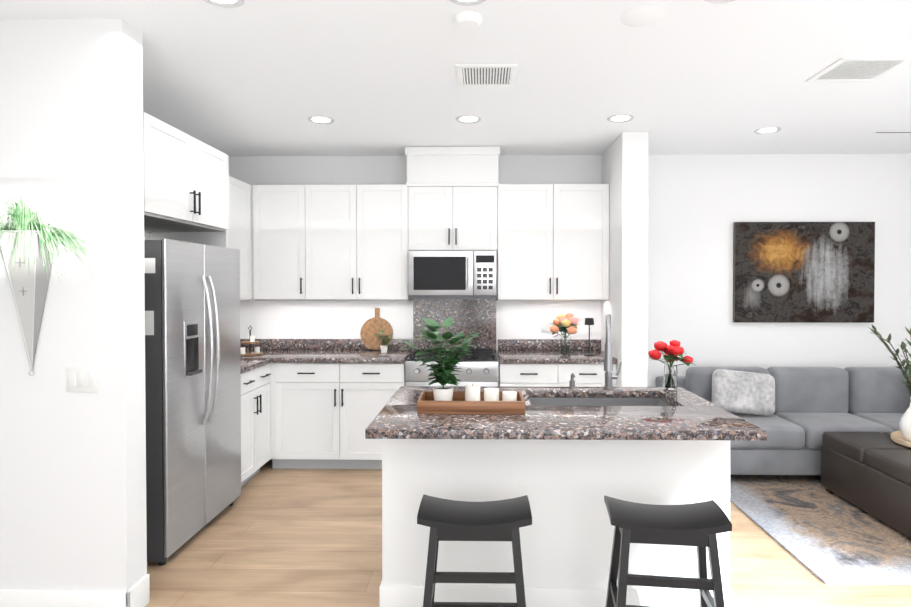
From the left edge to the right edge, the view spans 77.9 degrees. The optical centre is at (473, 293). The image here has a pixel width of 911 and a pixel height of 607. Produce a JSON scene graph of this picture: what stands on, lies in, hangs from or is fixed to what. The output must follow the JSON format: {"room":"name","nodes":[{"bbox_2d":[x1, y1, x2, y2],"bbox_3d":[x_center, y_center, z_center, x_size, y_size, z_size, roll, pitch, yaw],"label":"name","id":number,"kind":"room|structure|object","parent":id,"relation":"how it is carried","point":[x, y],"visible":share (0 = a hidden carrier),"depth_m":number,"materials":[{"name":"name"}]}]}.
{"room":"kitchen and living room","nodes":[
{"label":"kitchen and living room","id":0,"kind":"room"},
{"bbox_2d":[0,19,146,590],"bbox_3d":[-2.540,0.126,2.614,1.960,2.700,0.150,0,1,1],"label":"wall","id":1,"kind":"structure","parent":0,"point":[72,490],"depth_m":2.53,"materials":[{"name":"white paint"}]},
{"bbox_2d":[0,194,131,374],"bbox_3d":[-1.980,-0.034,2.407,0.957,0.804,0.247,0,1,1],"label":"wall planter","id":2,"kind":"object","parent":1,"relation":"attached to","point":[28,247],"visible":1,"depth_m":2.47,"materials":[{"name":"white ceramic"}]},
{"bbox_2d":[0,587,133,606],"bbox_3d":[-2.534,1.407,2.550,1.974,0.140,0.014,0,1,1],"label":"baseboard","id":3,"kind":"structure","parent":1,"relation":"attached to","point":[8,598],"depth_m":2.53,"materials":[{"name":"white"}]},
{"bbox_2d":[67,366,98,391],"bbox_3d":[-1.751,0.383,2.524,0.146,0.116,0.008,0,1,1],"label":"switch plate","id":4,"kind":"object","parent":1,"relation":"attached to","point":[82,378],"visible":1,"depth_m":2.52,"materials":[{"name":"white plastic"}]},
{"bbox_2d":[144,156,229,239],"bbox_3d":[-2.317,0.107,3.935,0.120,2.700,2.500,0,1,1],"label":"wall","id":5,"kind":"structure","parent":0,"point":[146,235],"depth_m":3.92,"materials":[{"name":"white paint"}]},
{"bbox_2d":[143,112,228,247],"bbox_3d":[-1.967,0.254,3.448,0.590,2.420,0.993,0,1,1],"label":"upper cabinet","id":6,"kind":"object","parent":5,"relation":"attached to","point":[186,191],"visible":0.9,"depth_m":3.39,"materials":[{"name":"white wood"}]},
{"bbox_2d":[227,175,258,300],"bbox_3d":[-2.045,-0.436,4.403,0.400,0.985,0.920,0,1,1],"label":"upper cabinet","id":7,"kind":"object","parent":5,"relation":"attached to","point":[243,232],"depth_m":4.75,"materials":[{"name":"white wood"}]},
{"bbox_2d":[0,0,910,155],"bbox_3d":[0.958,-1.255,1.279,9.200,0.100,8.200,0,1,1],"label":"ceiling","id":8,"kind":"structure","parent":0,"point":[271,77],"depth_m":3.17,"materials":[{"name":"white paint"}]},
{"bbox_2d":[203,0,244,7],"bbox_3d":[-1.034,-1.216,2.304,0.184,0.007,0.184,0,1,1],"label":"recessed light","id":9,"kind":"object","parent":8,"relation":"in","point":[228,3],"visible":1,"depth_m":2.36,"materials":[{"name":"white"}]},
{"bbox_2d":[308,116,333,123],"bbox_3d":[-1.089,-1.241,4.029,0.184,0.007,0.184,0,1,1],"label":"recessed light","id":10,"kind":"object","parent":8,"relation":"in","point":[320,120],"visible":1,"depth_m":4.03,"materials":[{"name":"white"}]},
{"bbox_2d":[449,0,485,5],"bbox_3d":[-0.025,-1.216,2.287,0.184,0.007,0.184,0,1,1],"label":"recessed light","id":11,"kind":"object","parent":8,"relation":"in","point":[467,2],"visible":1,"depth_m":2.35,"materials":[{"name":"white"}]},
{"bbox_2d":[456,115,480,123],"bbox_3d":[-0.035,-1.240,4.011,0.184,0.007,0.184,0,1,1],"label":"recessed light","id":12,"kind":"object","parent":8,"relation":"in","point":[468,119],"visible":1,"depth_m":4.01,"materials":[{"name":"white"}]},
{"bbox_2d":[455,11,481,28],"bbox_3d":[-0.021,-1.207,2.497,0.120,0.032,0.120,0,1,1],"label":"smoke detector","id":13,"kind":"object","parent":8,"relation":"attached to","point":[468,20],"visible":0.98,"depth_m":2.46,"materials":[{"name":"white plastic"}]},
{"bbox_2d":[455,64,517,86],"bbox_3d":[0.073,-1.228,3.180,0.335,0.008,0.330,0,1,1],"label":"ceiling vent","id":14,"kind":"object","parent":8,"relation":"in","point":[486,75],"visible":1,"depth_m":3.16,"materials":[{"name":"white metal"}]},
{"bbox_2d":[607,114,633,122],"bbox_3d":[1.042,-1.240,3.993,0.184,0.007,0.184,0,1,1],"label":"recessed light","id":15,"kind":"object","parent":8,"relation":"in","point":[621,118],"visible":0.98,"depth_m":3.99,"materials":[{"name":"white"}]},
{"bbox_2d":[621,6,664,26],"bbox_3d":[0.747,-1.219,2.483,0.190,0.006,0.190,0,1,1],"label":"ceiling speaker","id":16,"kind":"object","parent":8,"relation":"attached to","point":[642,16],"visible":1,"depth_m":2.47,"materials":[{"name":"white plastic"}]},
{"bbox_2d":[704,0,734,3],"bbox_3d":[1.019,-1.216,2.269,0.184,0.007,0.184,0,1,1],"label":"recessed light","id":17,"kind":"object","parent":8,"relation":"in","point":[717,1],"visible":1,"depth_m":2.34,"materials":[{"name":"white"}]},
{"bbox_2d":[754,127,780,133],"bbox_3d":[2.245,-1.244,4.298,0.184,0.007,0.184,0,1,1],"label":"recessed light","id":18,"kind":"object","parent":8,"relation":"in","point":[767,130],"visible":1,"depth_m":4.30,"materials":[{"name":"white"}]},
{"bbox_2d":[805,57,910,81],"bbox_3d":[2.110,-1.227,3.090,0.380,0.008,0.340,0,1,1],"label":"ceiling vent","id":19,"kind":"object","parent":8,"relation":"in","point":[856,69],"visible":1,"depth_m":3.07,"materials":[{"name":"white metal"}]},
{"bbox_2d":[871,131,910,133],"bbox_3d":[4.051,-1.246,4.332,1.920,0.005,0.070,0,1,1],"label":"ceiling fan","id":20,"kind":"object","parent":8,"relation":"in","point":[892,132],"visible":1,"depth_m":4.34,"materials":[{"name":"white"}]},
{"bbox_2d":[145,459,910,606],"bbox_3d":[0.958,1.544,1.319,9.200,0.100,8.200,0,1,1],"label":"floor","id":21,"kind":"structure","parent":0,"point":[271,536],"depth_m":3.11,"materials":[{"name":"brown wood"}]},
{"bbox_2d":[144,238,240,564],"bbox_3d":[-1.889,0.581,3.465,0.673,1.764,0.920,0,1,1],"label":"refrigerator","id":22,"kind":"object","parent":21,"relation":"on","point":[193,387],"visible":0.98,"depth_m":3.23,"materials":[{"name":"grey metal"}]},
{"bbox_2d":[241,363,271,486],"bbox_3d":[-1.949,1.008,4.276,0.596,0.890,0.629,0,1,1],"label":"base cabinet","id":23,"kind":"object","parent":21,"relation":"on","point":[256,387],"depth_m":4.27,"materials":[{"name":"white wood"}]},
{"bbox_2d":[240,359,271,374],"bbox_3d":[-1.940,0.543,4.250,0.616,0.041,0.590,0,1,1],"label":"countertop","id":24,"kind":"structure","parent":23,"relation":"on","point":[247,365],"depth_m":4.28,"materials":[{"name":"grey stone"}]},
{"bbox_2d":[272,351,412,468],"bbox_3d":[-1.107,1.000,4.865,1.109,0.890,0.616,0,1,1],"label":"base cabinet","id":25,"kind":"object","parent":21,"relation":"on","point":[313,403],"depth_m":4.56,"materials":[{"name":"white wood"}]},
{"bbox_2d":[240,351,411,362],"bbox_3d":[-1.395,0.534,4.854,1.685,0.041,0.636,0,1,1],"label":"countertop","id":26,"kind":"structure","parent":25,"relation":"on","point":[276,356],"depth_m":4.64,"materials":[{"name":"grey stone"}]},
{"bbox_2d":[240,326,262,355],"bbox_3d":[-1.883,0.391,4.752,0.210,0.248,0.210,0,1,1],"label":"tiered stand","id":27,"kind":"object","parent":26,"relation":"on","point":[256,352],"visible":0.94,"depth_m":4.73,"materials":[{"name":"brown wood"}]},
{"bbox_2d":[360,308,392,349],"bbox_3d":[-0.877,0.320,5.116,0.296,0.380,0.064,0,1,1],"label":"cutting board","id":28,"kind":"object","parent":26,"relation":"on","point":[371,327],"visible":0.94,"depth_m":5.11,"materials":[{"name":"brown wood"}]},
{"bbox_2d":[374,330,393,352],"bbox_3d":[-0.781,0.416,4.927,0.190,0.193,0.159,0,1,1],"label":"plant","id":29,"kind":"object","parent":26,"relation":"on","point":[384,346],"visible":1,"depth_m":4.89,"materials":[{"name":"green plant"}]},
{"bbox_2d":[405,348,498,386],"bbox_3d":[-0.169,0.971,4.801,0.756,0.948,0.652,0,1,1],"label":"range","id":30,"kind":"object","parent":21,"relation":"on","point":[480,367],"visible":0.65,"depth_m":4.53,"materials":[{"name":"silver metal"}]},
{"bbox_2d":[417,494,531,606],"bbox_3d":[0.006,1.158,2.250,0.440,0.644,0.340,0,1,1],"label":"stool","id":31,"kind":"object","parent":21,"relation":"on","point":[454,520],"visible":1,"depth_m":2.16,"materials":[{"name":"black wood"}]},
{"bbox_2d":[379,394,732,606],"bbox_3d":[0.381,1.026,2.932,1.614,0.890,0.726,0,1,1],"label":"kitchen island","id":32,"kind":"object","parent":21,"relation":"on","point":[565,460],"depth_m":2.58,"materials":[{"name":"white"}]},
{"bbox_2d":[385,386,716,405],"bbox_3d":[0.382,0.560,3.002,1.620,0.040,0.515,0,1,1],"label":"island countertop","id":33,"kind":"structure","parent":32,"relation":"on","point":[403,396],"depth_m":3.13,"materials":[{"name":"grey stone"}]},
{"bbox_2d":[569,373,574,388],"bbox_3d":[0.560,0.492,3.169,0.031,0.091,0.087,0,1,1],"label":"soap dispenser","id":34,"kind":"object","parent":33,"relation":"on","point":[572,383],"visible":1,"depth_m":3.19,"materials":[{"name":"silver metal"}]},
{"bbox_2d":[603,313,621,388],"bbox_3d":[0.771,0.323,3.109,0.137,0.430,0.218,0,1,1],"label":"faucet","id":35,"kind":"object","parent":33,"relation":"on","point":[608,365],"visible":1,"depth_m":3.02,"materials":[{"name":"silver metal"}]},
{"bbox_2d":[648,340,694,389],"bbox_3d":[1.112,0.398,3.194,0.264,0.277,0.239,0,1,1],"label":"roses","id":36,"kind":"object","parent":33,"relation":"on","point":[673,350],"visible":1,"depth_m":3.15,"materials":[{"name":"red plant"}]},
{"bbox_2d":[365,406,766,441],"bbox_3d":[0.374,0.567,2.510,1.620,0.040,0.470,0,1,1],"label":"island countertop","id":37,"kind":"structure","parent":32,"relation":"on","point":[392,423],"depth_m":2.38,"materials":[{"name":"grey stone"}]},
{"bbox_2d":[413,391,529,413],"bbox_3d":[-0.008,0.512,2.681,0.547,0.064,0.260,0,1,1],"label":"tray","id":38,"kind":"object","parent":37,"relation":"on","point":[428,404],"visible":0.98,"depth_m":2.55,"materials":[{"name":"brown wood"}]},
{"bbox_2d":[402,317,479,400],"bbox_3d":[-0.143,0.324,2.675,0.414,0.416,0.392,0,1,1],"label":"potted plant","id":39,"kind":"object","parent":38,"relation":"on","point":[442,371],"visible":0.96,"depth_m":2.65,"materials":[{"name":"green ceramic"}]},
{"bbox_2d":[465,384,479,400],"bbox_3d":[-0.004,0.480,2.680,0.071,0.103,0.071,0,1,-8],"label":"candle","id":40,"kind":"object","parent":38,"relation":"on","point":[472,392],"depth_m":2.65,"materials":[{"name":"white wax"}]},
{"bbox_2d":[484,387,498,400],"bbox_3d":[0.087,0.490,2.699,0.071,0.083,0.071,0,1,-8],"label":"candle","id":41,"kind":"object","parent":38,"relation":"on","point":[490,394],"depth_m":2.67,"materials":[{"name":"white wax"}]},
{"bbox_2d":[502,391,516,400],"bbox_3d":[0.172,0.495,2.668,0.067,0.073,0.067,0,1,-8],"label":"candle","id":42,"kind":"object","parent":38,"relation":"on","point":[506,395],"depth_m":2.64,"materials":[{"name":"white wax"}]},
{"bbox_2d":[498,355,616,386],"bbox_3d":[0.685,1.000,4.835,0.939,0.890,0.616,0,1,1],"label":"base cabinet","id":43,"kind":"object","parent":21,"relation":"on","point":[510,374],"depth_m":4.52,"materials":[{"name":"white wood"}]},
{"bbox_2d":[498,351,615,362],"bbox_3d":[0.685,0.535,4.818,0.939,0.041,0.636,0,1,1],"label":"countertop","id":44,"kind":"structure","parent":43,"relation":"on","point":[505,356],"depth_m":4.58,"materials":[{"name":"grey stone"}]},
{"bbox_2d":[550,313,578,355],"bbox_3d":[0.764,0.339,4.692,0.270,0.354,0.322,0,1,1],"label":"roses","id":45,"kind":"object","parent":44,"relation":"on","point":[569,321],"visible":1,"depth_m":4.67,"materials":[{"name":"orange plant"}]},
{"bbox_2d":[584,318,593,355],"bbox_3d":[0.972,0.358,4.723,0.084,0.315,0.084,0,1,1],"label":"table lamp","id":46,"kind":"object","parent":44,"relation":"on","point":[589,321],"visible":1,"depth_m":4.70,"materials":[{"name":"black metal"}]},
{"bbox_2d":[604,495,731,606],"bbox_3d":[0.749,1.159,2.217,0.440,0.644,0.340,0,1,7],"label":"stool","id":47,"kind":"object","parent":21,"relation":"on","point":[700,525],"visible":1,"depth_m":2.13,"materials":[{"name":"black wood"}]},
{"bbox_2d":[730,475,910,584],"bbox_3d":[3.277,1.452,3.853,2.950,0.012,2.050,0,1,1],"label":"rug","id":48,"kind":"object","parent":21,"relation":"on","point":[814,526],"visible":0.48,"depth_m":3.46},
{"bbox_2d":[656,367,910,474],"bbox_3d":[3.186,1.036,4.659,3.100,0.797,0.850,0,1,1],"label":"sofa","id":49,"kind":"object","parent":48,"relation":"on","point":[813,405],"visible":0.54,"depth_m":4.74,"materials":[{"name":"grey fabric"}]},
{"bbox_2d":[712,369,774,415],"bbox_3d":[2.215,0.808,4.622,0.520,0.371,0.191,0,1,1],"label":"velvet pillow","id":50,"kind":"object","parent":49,"relation":"on","point":[743,392],"visible":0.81,"depth_m":4.56,"materials":[{"name":"grey fabric"}]},
{"bbox_2d":[821,432,910,540],"bbox_3d":[3.199,1.232,3.691,1.300,0.432,0.910,0,1,1],"label":"ottoman","id":51,"kind":"object","parent":48,"relation":"on","point":[869,472],"visible":0.96,"depth_m":3.67,"materials":[{"name":"black leather"}]},
{"bbox_2d":[891,431,910,447],"bbox_3d":[3.101,0.996,3.775,0.490,0.035,0.490,0,1,1],"label":"tray","id":52,"kind":"object","parent":51,"relation":"on","point":[897,437],"visible":0.79,"depth_m":3.83,"materials":[{"name":"brown wood"}]},
{"bbox_2d":[869,325,910,440],"bbox_3d":[2.962,0.604,3.859,0.521,0.791,0.396,0,1,1],"label":"vase","id":53,"kind":"object","parent":52,"relation":"on","point":[905,425],"visible":1,"depth_m":3.83,"materials":[{"name":"white ceramic"}]},
{"bbox_2d":[230,154,910,386],"bbox_3d":[1.025,0.089,5.188,9.200,2.700,0.120,0,1,1],"label":"wall","id":54,"kind":"structure","parent":0,"point":[699,205],"depth_m":5.10,"materials":[{"name":"white paint"}]},
{"bbox_2d":[259,185,314,300],"bbox_3d":[-1.656,-0.445,4.980,0.544,0.985,0.364,0,1,1],"label":"upper cabinet","id":55,"kind":"object","parent":54,"relation":"attached to","point":[286,256],"depth_m":4.84,"materials":[{"name":"white wood"}]},
{"bbox_2d":[311,185,414,300],"bbox_3d":[-0.998,-0.445,4.988,0.998,0.985,0.326,0,1,1],"label":"upper cabinet","id":56,"kind":"object","parent":54,"relation":"attached to","point":[362,236],"depth_m":4.83,"materials":[{"name":"white wood"}]},
{"bbox_2d":[240,339,599,350],"bbox_3d":[-0.526,0.463,5.146,3.372,0.094,0.020,0,1,1],"label":"backsplash","id":57,"kind":"structure","parent":54,"relation":"attached to","point":[265,344],"depth_m":5.14,"materials":[{"name":"grey stone"}]},
{"bbox_2d":[403,146,498,189],"bbox_3d":[-0.174,-1.085,4.960,0.780,0.336,0.336,0,1,1],"label":"soffit","id":58,"kind":"object","parent":54,"relation":"attached to","point":[428,168],"depth_m":4.79,"materials":[{"name":"white"}]},
{"bbox_2d":[415,186,490,250],"bbox_3d":[-0.174,-0.659,4.971,0.764,0.575,0.326,0,1,1],"label":"upper cabinet","id":59,"kind":"object","parent":54,"relation":"attached to","point":[452,218],"depth_m":4.81,"materials":[{"name":"white wood"}]},
{"bbox_2d":[408,251,496,298],"bbox_3d":[-0.174,-0.162,4.916,0.745,0.406,0.450,0,1,1],"label":"microwave","id":60,"kind":"object","parent":59,"relation":"attached to","point":[452,274],"visible":1,"depth_m":4.74,"materials":[{"name":"grey metal"}]},
{"bbox_2d":[491,184,608,300],"bbox_3d":[0.656,-0.444,4.960,1.007,0.985,0.326,0,1,1],"label":"upper cabinet","id":61,"kind":"object","parent":54,"relation":"attached to","point":[548,242],"depth_m":4.80,"materials":[{"name":"white wood"}]},
{"bbox_2d":[733,222,874,322],"bbox_3d":[2.970,-0.193,5.069,1.240,0.902,0.040,0,1,1],"label":"painting","id":62,"kind":"object","parent":54,"relation":"attached to","point":[803,272],"visible":0.93,"depth_m":5.05,"materials":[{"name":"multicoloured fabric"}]},
{"bbox_2d":[601,132,648,386],"bbox_3d":[1.257,0.096,4.744,0.200,2.700,0.760,0,1,1],"label":"wall","id":63,"kind":"structure","parent":0,"point":[625,171],"depth_m":4.37,"materials":[{"name":"white paint"}]}
]}

